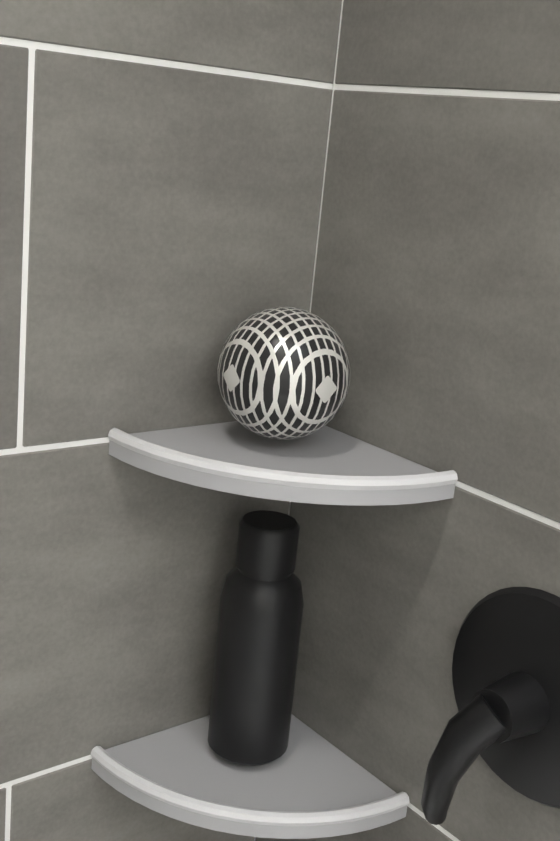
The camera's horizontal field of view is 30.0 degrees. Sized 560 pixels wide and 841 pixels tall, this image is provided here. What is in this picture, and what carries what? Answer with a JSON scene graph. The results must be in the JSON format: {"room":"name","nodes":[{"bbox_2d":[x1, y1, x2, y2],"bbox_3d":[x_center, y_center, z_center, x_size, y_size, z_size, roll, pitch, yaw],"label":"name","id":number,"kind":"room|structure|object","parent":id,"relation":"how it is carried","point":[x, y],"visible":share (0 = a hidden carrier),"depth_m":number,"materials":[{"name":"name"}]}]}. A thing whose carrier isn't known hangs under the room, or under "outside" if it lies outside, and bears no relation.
{"room":"bathroom","nodes":[
{"label":"bathroom","id":0,"kind":"room"},
{"bbox_3d":[-0.632,-0.074,0.515,1.625,2.565,0.100,-7,20,-38],"label":"wall","id":1,"kind":"structure","parent":0,"visible":0},
{"bbox_2d":[0,0,341,840],"bbox_3d":[-0.559,-0.064,0.506,1.524,2.565,0.010,-7,20,-38],"label":"wall tile","id":2,"kind":"structure","parent":1,"relation":"attached to","point":[162,164],"depth_m":0.88,"materials":[{"name":"tile"}]},
{"bbox_2d":[91,714,409,838],"bbox_3d":[-0.029,0.328,0.946,0.207,0.023,0.207,-7,20,-38],"label":"corner shelf","id":3,"kind":"object","parent":1,"relation":"attached to","point":[309,783],"visible":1,"depth_m":0.93,"materials":[{"name":"grey"}]},
{"bbox_2d":[208,510,303,765],"bbox_3d":[-0.020,0.197,0.953,0.076,0.226,0.076,-7,20,-38],"label":"shampoo bottle","id":4,"kind":"object","parent":3,"relation":"on","point":[261,605],"visible":1,"depth_m":0.92,"materials":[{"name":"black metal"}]},
{"bbox_2d":[108,421,457,505],"bbox_3d":[0.000,0.035,0.865,0.207,0.023,0.207,-7,20,-38],"label":"corner shelf","id":5,"kind":"object","parent":1,"relation":"attached to","point":[326,465],"visible":1,"depth_m":0.84,"materials":[{"name":"grey"}]},
{"bbox_2d":[218,307,349,439],"bbox_3d":[0.003,-0.040,0.880,0.112,0.112,0.112,-7,20,-38],"label":"decorative ball","id":6,"kind":"object","parent":5,"relation":"on","point":[283,373],"visible":1,"depth_m":0.84,"materials":[{"name":"ceramic"}]},
{"bbox_3d":[0.552,-0.044,0.833,0.605,2.565,1.120,-7,20,-38],"label":"wall block","id":7,"kind":"object","parent":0,"visible":0},
{"bbox_2d":[254,0,559,840],"bbox_3d":[0.308,-0.016,0.647,0.010,2.565,0.884,-7,20,-38],"label":"wall tiles","id":8,"kind":"structure","parent":7,"relation":"attached to","point":[434,302],"depth_m":0.86,"materials":[{"name":"tile"}]},
{"bbox_2d":[421,587,559,824],"bbox_3d":[0.165,0.229,0.786,0.085,0.196,0.172,-7,20,-38],"label":"shower valve","id":9,"kind":"object","parent":8,"relation":"attached to","point":[504,722],"visible":1,"depth_m":0.79,"materials":[{"name":"black metal"}]}
]}

